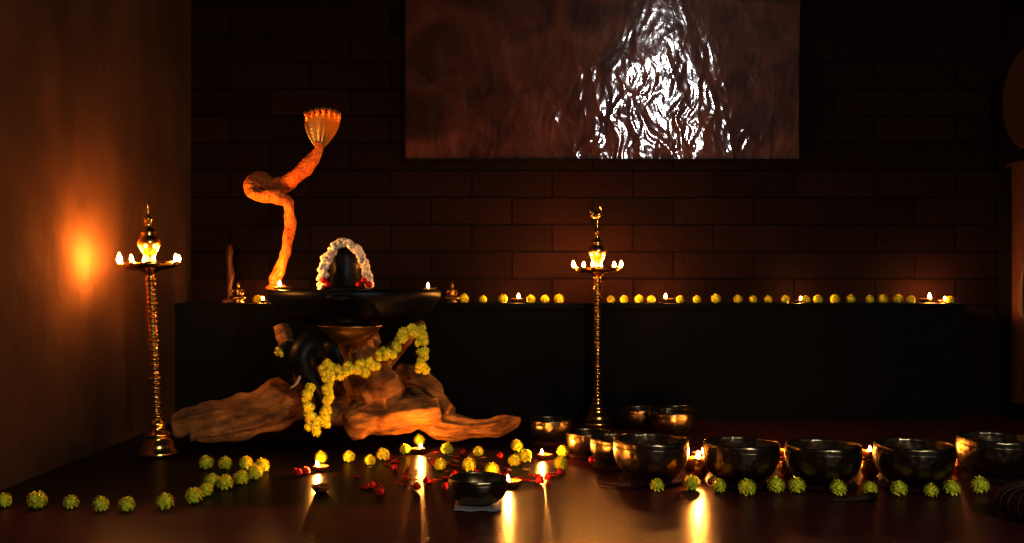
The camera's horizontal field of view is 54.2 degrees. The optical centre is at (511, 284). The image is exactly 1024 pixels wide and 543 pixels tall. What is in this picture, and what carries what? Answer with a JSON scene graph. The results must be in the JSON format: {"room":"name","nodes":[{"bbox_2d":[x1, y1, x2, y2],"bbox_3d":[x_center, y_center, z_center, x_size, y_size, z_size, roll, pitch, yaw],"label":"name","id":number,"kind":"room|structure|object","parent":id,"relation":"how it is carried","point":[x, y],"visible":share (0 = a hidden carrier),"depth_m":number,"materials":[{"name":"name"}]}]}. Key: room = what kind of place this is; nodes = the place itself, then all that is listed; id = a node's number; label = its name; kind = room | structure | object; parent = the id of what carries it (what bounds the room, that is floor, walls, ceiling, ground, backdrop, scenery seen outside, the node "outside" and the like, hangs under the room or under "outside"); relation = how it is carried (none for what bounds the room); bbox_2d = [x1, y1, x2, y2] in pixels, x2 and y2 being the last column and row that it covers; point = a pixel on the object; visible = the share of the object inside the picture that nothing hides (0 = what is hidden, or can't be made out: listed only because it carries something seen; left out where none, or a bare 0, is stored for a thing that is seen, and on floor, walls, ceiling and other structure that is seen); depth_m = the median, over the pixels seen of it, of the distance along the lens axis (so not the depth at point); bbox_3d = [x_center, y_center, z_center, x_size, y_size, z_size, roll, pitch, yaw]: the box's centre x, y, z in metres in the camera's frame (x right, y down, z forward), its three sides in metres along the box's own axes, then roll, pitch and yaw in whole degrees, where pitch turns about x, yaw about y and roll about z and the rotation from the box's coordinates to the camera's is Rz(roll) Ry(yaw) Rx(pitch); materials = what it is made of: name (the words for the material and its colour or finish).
{"room":"house of worship","nodes":[
{"label":"house of worship","id":0,"kind":"room"},
{"bbox_2d":[0,0,190,490],"bbox_3d":[-2.040,-0.775,1.600,0.100,3.150,9.200,0,0,0],"label":"wall","id":1,"kind":"structure","parent":0,"point":[95,95],"depth_m":4.67,"materials":[{"name":"paint"}]},
{"bbox_2d":[0,414,1023,542],"bbox_3d":[0.515,0.850,1.600,5.210,0.100,9.400,0,0,0],"label":"floor","id":2,"kind":"structure","parent":0,"point":[279,506],"depth_m":3.64,"materials":[{"name":"brown wood"}]},
{"bbox_2d":[0,455,269,511],"bbox_3d":[-1.339,0.768,3.874,0.579,0.062,1.058,0,0,34],"label":"flowers","id":3,"kind":"object","parent":2,"relation":"on","point":[38,499],"visible":1,"depth_m":3.67,"materials":[{"name":"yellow plant"}]},
{"bbox_2d":[117,197,180,458],"bbox_3d":[-1.692,0.191,4.683,0.275,1.218,0.281,0,0,39],"label":"lamp stand","id":4,"kind":"object","parent":2,"relation":"on","point":[157,443],"visible":1,"depth_m":4.65,"materials":[{"name":"brown metal"}]},
{"bbox_2d":[311,483,330,492],"bbox_3d":[-0.738,0.784,3.865,0.077,0.031,0.077,0,0,44],"label":"lamp","id":5,"kind":"object","parent":2,"relation":"on","point":[320,487],"visible":1,"depth_m":3.85,"materials":[{"name":"brown ceramic"}]},
{"bbox_2d":[313,461,328,471],"bbox_3d":[-0.822,0.775,4.301,0.069,0.050,0.069,0,0,-17],"label":"lamp","id":6,"kind":"object","parent":2,"relation":"on","point":[318,467],"visible":1,"depth_m":4.28,"materials":[{"name":"brown ceramic"}]},
{"bbox_2d":[170,319,521,442],"bbox_3d":[-0.810,0.475,5.096,1.710,0.614,0.640,0,0,0],"label":"driftwood root base","id":7,"kind":"object","parent":2,"relation":"on","point":[377,404],"visible":0.65,"depth_m":4.89,"materials":[{"name":"brown wood"}]},
{"bbox_2d":[274,331,343,415],"bbox_3d":[-0.966,0.427,4.769,0.290,0.416,0.238,0,0,-23],"label":"carving","id":8,"kind":"object","parent":7,"relation":"attached to","point":[300,355],"visible":0.7,"depth_m":4.72,"materials":[{"name":"black stone"}]},
{"bbox_2d":[318,324,382,344],"bbox_3d":[-0.778,0.240,4.820,0.310,0.096,0.310,0,0,0],"label":"bowl","id":9,"kind":"object","parent":7,"relation":"on","point":[347,334],"visible":1,"depth_m":4.72,"materials":[{"name":"gold metal"}]},
{"bbox_2d":[274,323,430,436],"bbox_3d":[-0.759,0.446,4.704,0.750,0.535,0.173,0,0,0],"label":"garland","id":10,"kind":"object","parent":7,"relation":"hanging from","point":[314,423],"visible":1,"depth_m":4.67},
{"bbox_2d":[267,289,440,323],"bbox_3d":[-0.816,0.112,5.200,0.889,0.176,0.889,0,0,42],"label":"basin","id":11,"kind":"object","parent":7,"relation":"on","point":[373,306],"visible":0.96,"depth_m":4.85,"materials":[{"name":"black stone"}]},
{"bbox_2d":[273,281,289,289],"bbox_3d":[-1.155,0.008,5.020,0.086,0.059,0.086,0,0,-45],"label":"lamp","id":12,"kind":"object","parent":11,"relation":"on","point":[279,287],"visible":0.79,"depth_m":4.99,"materials":[{"name":"gold metal"}]},
{"bbox_2d":[243,107,340,289],"bbox_3d":[-1.130,-0.442,5.183,0.525,0.947,0.189,0,0,6],"label":"sculpture","id":13,"kind":"object","parent":11,"relation":"on","point":[321,127],"visible":0.97,"depth_m":5.16,"materials":[{"name":"brown wood"}]},
{"bbox_2d":[316,238,374,289],"bbox_3d":[-0.847,-0.107,5.072,0.300,0.272,0.124,0,0,0],"label":"garland","id":14,"kind":"object","parent":11,"relation":"on","point":[327,257],"visible":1,"depth_m":5.07},
{"bbox_2d":[322,247,370,289],"bbox_3d":[-0.868,-0.086,5.200,0.270,0.259,0.270,0,0,0],"label":"shiva lingam","id":15,"kind":"object","parent":11,"relation":"on","point":[344,270],"visible":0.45,"depth_m":5.13,"materials":[{"name":"black stone"}]},
{"bbox_2d":[423,284,435,289],"bbox_3d":[-0.423,0.013,5.150,0.069,0.050,0.069,0,0,-25],"label":"lamp","id":16,"kind":"object","parent":11,"relation":"on","point":[427,287],"visible":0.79,"depth_m":5.12,"materials":[{"name":"gold metal"}]},
{"bbox_2d":[411,444,424,453],"bbox_3d":[-0.448,0.775,4.762,0.069,0.050,0.069,0,0,8],"label":"lamp","id":17,"kind":"object","parent":2,"relation":"on","point":[420,449],"visible":1,"depth_m":4.74,"materials":[{"name":"brown ceramic"}]},
{"bbox_2d":[314,434,569,472],"bbox_3d":[-0.255,0.769,4.593,1.112,0.061,0.695,0,0,22],"label":"flowers","id":18,"kind":"object","parent":2,"relation":"on","point":[559,462],"visible":0.98,"depth_m":4.50,"materials":[{"name":"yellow plant"}]},
{"bbox_2d":[293,448,594,494],"bbox_3d":[-0.206,0.782,4.255,1.231,0.035,0.792,0,0,-36],"label":"flowers","id":19,"kind":"object","parent":2,"relation":"on","point":[380,491],"visible":0.85,"depth_m":4.14,"materials":[{"name":"red plant"}]},
{"bbox_2d":[354,447,565,489],"bbox_3d":[-0.214,0.794,4.391,0.885,0.007,1.004,0,0,0],"label":"petals","id":20,"kind":"object","parent":2,"relation":"on","point":[365,486],"visible":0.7,"depth_m":4.22,"materials":[{"name":"red plant"}]},
{"bbox_2d":[465,457,478,462],"bbox_3d":[-0.180,0.786,4.494,0.069,0.028,0.069,0,0,45],"label":"lamp","id":21,"kind":"object","parent":2,"relation":"on","point":[475,458],"visible":0.33,"depth_m":4.49,"materials":[{"name":"brown ceramic"}]},
{"bbox_2d":[453,499,501,511],"bbox_3d":[-0.122,0.796,3.617,0.170,0.006,0.180,0,0,0],"label":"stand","id":22,"kind":"object","parent":2,"relation":"on","point":[497,506],"visible":0.63,"depth_m":3.58,"materials":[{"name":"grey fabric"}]},
{"bbox_2d":[448,472,507,505],"bbox_3d":[-0.124,0.747,3.647,0.220,0.092,0.220,0,0,0],"label":"bowl","id":23,"kind":"object","parent":22,"relation":"on","point":[468,488],"visible":1,"depth_m":3.57,"materials":[{"name":"brown metal"}]},
{"bbox_2d":[507,475,521,487],"bbox_3d":[0.000,0.771,3.960,0.081,0.057,0.081,0,0,-12],"label":"lamp","id":24,"kind":"object","parent":2,"relation":"on","point":[512,482],"visible":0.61,"depth_m":3.94,"materials":[{"name":"brown ceramic"}]},
{"bbox_2d":[538,450,551,459],"bbox_3d":[0.152,0.775,4.598,0.069,0.050,0.069,0,0,-9],"label":"lamp","id":25,"kind":"object","parent":2,"relation":"on","point":[545,456],"visible":1,"depth_m":4.58,"materials":[{"name":"brown ceramic"}]},
{"bbox_2d":[532,438,566,446],"bbox_3d":[0.191,0.789,5.031,0.184,0.022,0.184,0,0,0],"label":"mat","id":26,"kind":"object","parent":2,"relation":"on","point":[537,442],"visible":0.68,"depth_m":4.96,"materials":[{"name":"red"}]},
{"bbox_2d":[529,416,570,440],"bbox_3d":[0.191,0.725,5.031,0.212,0.106,0.212,0,0,0],"label":"bowl","id":27,"kind":"object","parent":26,"relation":"on","point":[544,428],"visible":0.98,"depth_m":4.96,"materials":[{"name":"brown metal"}]},
{"bbox_2d":[174,302,966,420],"bbox_3d":[0.343,0.454,6.043,4.665,0.692,0.315,0,0,0],"label":"platform","id":28,"kind":"object","parent":2,"relation":"on","point":[728,361],"visible":0.86,"depth_m":5.90,"materials":[{"name":"paint"}]},
{"bbox_2d":[223,244,234,302],"bbox_3d":[-1.715,-0.071,6.080,0.070,0.358,0.060,0,0,0],"label":"statuette","id":29,"kind":"object","parent":28,"relation":"on","point":[229,253],"visible":0.93,"depth_m":6.06,"materials":[{"name":"brown wood"}]},
{"bbox_2d":[229,281,244,302],"bbox_3d":[-1.630,0.040,5.949,0.095,0.136,0.073,0,0,0],"label":"figurine","id":30,"kind":"object","parent":28,"relation":"on","point":[237,298],"visible":1,"depth_m":5.93,"materials":[{"name":"gold metal"}]},
{"bbox_2d":[444,282,458,302],"bbox_3d":[-0.362,0.043,6.029,0.090,0.129,0.069,0,0,0],"label":"figurine","id":31,"kind":"object","parent":28,"relation":"on","point":[451,298],"visible":1,"depth_m":6.01,"materials":[{"name":"gold metal"}]},
{"bbox_2d":[510,294,523,302],"bbox_3d":[0.030,0.079,6.030,0.081,0.057,0.081,0,0,34],"label":"lamp","id":32,"kind":"object","parent":28,"relation":"on","point":[514,300],"visible":1,"depth_m":6.00,"materials":[{"name":"gold metal"}]},
{"bbox_2d":[253,293,954,302],"bbox_3d":[0.541,0.078,5.930,4.165,0.059,0.069,0,0,0],"label":"flowers","id":33,"kind":"object","parent":28,"relation":"on","point":[463,298],"visible":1,"depth_m":5.92,"materials":[{"name":"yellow plant"}]},
{"bbox_2d":[661,294,674,302],"bbox_3d":[0.941,0.079,6.030,0.081,0.057,0.081,0,0,-6],"label":"lamp","id":34,"kind":"object","parent":28,"relation":"on","point":[665,300],"visible":1,"depth_m":6.00,"materials":[{"name":"gold metal"}]},
{"bbox_2d":[918,293,931,302],"bbox_3d":[2.490,0.079,6.030,0.081,0.057,0.081,0,0,16],"label":"lamp","id":35,"kind":"object","parent":28,"relation":"on","point":[922,300],"visible":1,"depth_m":6.00,"materials":[{"name":"gold metal"}]},
{"bbox_2d":[569,452,597,460],"bbox_3d":[0.351,0.789,4.624,0.177,0.022,0.177,0,0,0],"label":"mat","id":36,"kind":"object","parent":2,"relation":"on","point":[572,455],"visible":0.45,"depth_m":4.56,"materials":[{"name":"red fabric"}]},
{"bbox_2d":[566,428,609,454],"bbox_3d":[0.351,0.727,4.624,0.204,0.102,0.204,0,0,0],"label":"bowl","id":37,"kind":"object","parent":36,"relation":"on","point":[578,439],"visible":0.6,"depth_m":4.56,"materials":[{"name":"brown metal"}]},
{"bbox_2d":[572,205,622,426],"bbox_3d":[0.487,0.170,5.732,0.288,1.260,0.278,0,0,0],"label":"lamp stand","id":38,"kind":"object","parent":2,"relation":"on","point":[597,415],"visible":1,"depth_m":5.71,"materials":[{"name":"brown metal"}]},
{"bbox_2d":[593,461,622,471],"bbox_3d":[0.455,0.789,4.372,0.198,0.022,0.198,0,0,0],"label":"mat","id":39,"kind":"object","parent":2,"relation":"on","point":[598,465],"visible":0.39,"depth_m":4.30,"materials":[{"name":"red"}]},
{"bbox_2d":[590,433,624,464],"bbox_3d":[0.455,0.721,4.372,0.228,0.114,0.228,0,0,0],"label":"bowl","id":40,"kind":"object","parent":39,"relation":"on","point":[601,445],"visible":0.46,"depth_m":4.30,"materials":[{"name":"brown metal"}]},
{"bbox_2d":[598,480,641,489],"bbox_3d":[0.424,0.782,3.942,0.177,0.036,0.036,0,0,29],"label":"mallet","id":41,"kind":"object","parent":2,"relation":"on","point":[637,485],"depth_m":3.92,"materials":[{"name":"brown wood"}]},
{"bbox_2d":[618,473,683,487],"bbox_3d":[0.565,0.789,4.061,0.268,0.022,0.268,0,0,0],"label":"mat","id":42,"kind":"object","parent":2,"relation":"on","point":[677,480],"visible":0.46,"depth_m":3.98,"materials":[{"name":"red"}]},
{"bbox_2d":[613,433,689,479],"bbox_3d":[0.565,0.700,4.061,0.310,0.154,0.310,0,0,0],"label":"bowl","id":43,"kind":"object","parent":42,"relation":"on","point":[644,456],"visible":1,"depth_m":3.95,"materials":[{"name":"brown metal"}]},
{"bbox_2d":[655,432,691,438],"bbox_3d":[0.837,0.789,5.229,0.209,0.022,0.209,0,0,0],"label":"mat","id":44,"kind":"object","parent":2,"relation":"on","point":[688,435],"visible":0.2,"depth_m":5.17,"materials":[{"name":"red"}]},
{"bbox_2d":[649,408,694,434],"bbox_3d":[0.837,0.717,5.229,0.242,0.120,0.242,0,0,0],"label":"bowl","id":45,"kind":"object","parent":44,"relation":"on","point":[675,421],"visible":0.98,"depth_m":5.14,"materials":[{"name":"brown metal"}]},
{"bbox_2d":[684,451,709,478],"bbox_3d":[0.767,0.740,4.145,0.113,0.119,0.113,0,0,0],"label":"lamp","id":46,"kind":"object","parent":2,"relation":"on","point":[695,465],"visible":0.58,"depth_m":4.10,"materials":[{"name":"brown"}]},
{"bbox_2d":[692,448,702,454],"bbox_3d":[0.869,0.772,4.624,0.077,0.054,0.077,0,0,39],"label":"lamp","id":47,"kind":"object","parent":2,"relation":"on","point":[693,452],"visible":0.38,"depth_m":4.62,"materials":[{"name":"brown ceramic"}]},
{"bbox_2d":[707,476,770,490],"bbox_3d":[0.916,0.789,4.000,0.264,0.022,0.264,0,0,0],"label":"mat","id":48,"kind":"object","parent":2,"relation":"on","point":[761,485],"visible":0.34,"depth_m":3.90,"materials":[{"name":"red"}]},
{"bbox_2d":[702,436,779,482],"bbox_3d":[0.916,0.702,4.000,0.305,0.152,0.305,0,0,0],"label":"bowl","id":49,"kind":"object","parent":48,"relation":"on","point":[734,459],"visible":0.98,"depth_m":3.89,"materials":[{"name":"brown metal"}]},
{"bbox_2d":[777,458,793,476],"bbox_3d":[1.152,0.765,4.189,0.088,0.069,0.088,0,0,0],"label":"lamp","id":50,"kind":"object","parent":2,"relation":"on","point":[782,468],"visible":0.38,"depth_m":4.16,"materials":[{"name":"brown metal"}]},
{"bbox_2d":[650,474,989,497],"bbox_3d":[1.183,0.766,3.837,1.305,0.067,0.155,0,0,3],"label":"flowers","id":51,"kind":"object","parent":2,"relation":"on","point":[775,485],"visible":0.98,"depth_m":3.82,"materials":[{"name":"green plant"}]},
{"bbox_2d":[789,478,856,492],"bbox_3d":[1.232,0.789,3.960,0.258,0.022,0.258,0,0,0],"label":"mat","id":52,"kind":"object","parent":2,"relation":"on","point":[852,486],"visible":0.28,"depth_m":3.86,"materials":[{"name":"red"}]},
{"bbox_2d":[784,438,862,484],"bbox_3d":[1.232,0.703,3.960,0.298,0.148,0.298,0,0,0],"label":"bowl","id":53,"kind":"object","parent":52,"relation":"on","point":[820,461],"visible":0.98,"depth_m":3.86,"materials":[{"name":"brown metal"}]},
{"bbox_2d":[833,492,877,502],"bbox_3d":[1.257,0.782,3.669,0.177,0.036,0.036,0,0,-17],"label":"mallet","id":54,"kind":"object","parent":2,"relation":"on","point":[870,496],"visible":1,"depth_m":3.67,"materials":[{"name":"brown wood"}]},
{"bbox_2d":[862,446,872,456],"bbox_3d":[1.665,0.772,4.678,0.077,0.054,0.077,0,0,-44],"label":"lamp","id":55,"kind":"object","parent":2,"relation":"on","point":[866,452],"visible":0.8,"depth_m":4.65,"materials":[{"name":"brown ceramic"}]},
{"bbox_2d":[859,458,878,476],"bbox_3d":[1.500,0.765,4.189,0.088,0.069,0.088,0,0,0],"label":"lamp","id":56,"kind":"object","parent":2,"relation":"on","point":[868,468],"visible":0.76,"depth_m":4.16,"materials":[{"name":"brown metal"}]},
{"bbox_2d":[878,478,945,493],"bbox_3d":[1.584,0.789,3.941,0.267,0.022,0.267,0,0,0],"label":"mat","id":57,"kind":"object","parent":2,"relation":"on","point":[884,483],"visible":0.36,"depth_m":3.86,"materials":[{"name":"red"}]},
{"bbox_2d":[872,437,956,485],"bbox_3d":[1.584,0.701,3.941,0.309,0.154,0.309,0,0,0],"label":"bowl","id":58,"kind":"object","parent":57,"relation":"on","point":[911,461],"visible":0.99,"depth_m":3.83,"materials":[{"name":"brown metal"}]},
{"bbox_2d":[954,456,968,474],"bbox_3d":[1.909,0.765,4.233,0.089,0.070,0.089,0,0,0],"label":"lamp","id":59,"kind":"object","parent":2,"relation":"on","point":[959,467],"visible":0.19,"depth_m":4.21,"materials":[{"name":"brown metal"}]},
{"bbox_2d":[961,471,1023,485],"bbox_3d":[1.990,0.789,4.103,0.271,0.022,0.271,0,0,0],"label":"mat","id":60,"kind":"object","parent":2,"relation":"on","point":[967,475],"visible":0.41,"depth_m":4.02,"materials":[{"name":"red"}]},
{"bbox_2d":[955,431,1023,477],"bbox_3d":[1.990,0.700,4.103,0.313,0.156,0.313,0,0,0],"label":"bowl","id":61,"kind":"object","parent":60,"relation":"on","point":[994,454],"visible":1,"depth_m":4.00,"materials":[{"name":"brown metal"}]},
{"bbox_2d":[995,481,1023,521],"bbox_3d":[1.818,0.740,3.404,0.316,0.120,0.316,0,0,0],"label":"cushion","id":62,"kind":"object","parent":2,"relation":"on","point":[1009,500],"visible":1,"depth_m":3.38,"materials":[{"name":"red fabric"}]},
{"bbox_3d":[0.697,0.789,5.442,0.189,0.022,0.189,0,0,0],"label":"mat","id":63,"kind":"object","parent":2,"relation":"on","visible":0},
{"bbox_2d":[620,405,658,428],"bbox_3d":[0.697,0.723,5.442,0.219,0.109,0.219,0,0,0],"label":"bowl","id":64,"kind":"object","parent":63,"relation":"on","point":[634,417],"visible":0.73,"depth_m":5.36,"materials":[{"name":"brown metal"}]},
{"bbox_3d":[0.921,0.789,5.550,0.174,0.022,0.174,0,0,0],"label":"mat","id":65,"kind":"object","parent":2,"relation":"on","visible":0},
{"bbox_2d":[660,405,695,416],"bbox_3d":[0.921,0.728,5.550,0.201,0.100,0.201,0,0,0],"label":"bowl","id":66,"kind":"object","parent":65,"relation":"on","point":[664,406],"visible":0.2,"depth_m":5.63,"materials":[{"name":"brown metal"}]},
{"bbox_2d":[191,0,998,413],"bbox_3d":[0.515,-0.775,6.250,5.210,3.150,0.100,0,0,0],"label":"wall","id":67,"kind":"structure","parent":0,"point":[893,189],"depth_m":6.20,"materials":[{"name":"brick"}]},
{"bbox_2d":[403,0,800,161],"bbox_3d":[0.555,-1.393,6.139,2.444,1.255,0.118,0,0,0],"label":"painting","id":68,"kind":"object","parent":67,"relation":"attached to","point":[485,80],"visible":1,"depth_m":6.15,"materials":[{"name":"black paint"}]},
{"bbox_2d":[999,0,1023,419],"bbox_3d":[3.070,-0.775,1.600,0.100,3.150,9.200,0,0,0],"label":"wall","id":69,"kind":"structure","parent":0,"point":[1011,12],"depth_m":6.12,"materials":[{"name":"black paint"}]},
{"bbox_2d":[1002,48,1023,147],"bbox_3d":[2.979,-1.080,5.720,0.080,0.608,0.606,0,0,0],"label":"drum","id":70,"kind":"object","parent":69,"relation":"attached to","point":[1013,92],"visible":1,"depth_m":5.85,"materials":[{"name":"brown"}]},
{"bbox_2d":[1005,159,1023,403],"bbox_3d":[2.994,-0.019,5.770,0.037,1.438,0.580,0,0,0],"label":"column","id":71,"kind":"structure","parent":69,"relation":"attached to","point":[1017,317],"depth_m":5.92,"materials":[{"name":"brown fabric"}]}
]}

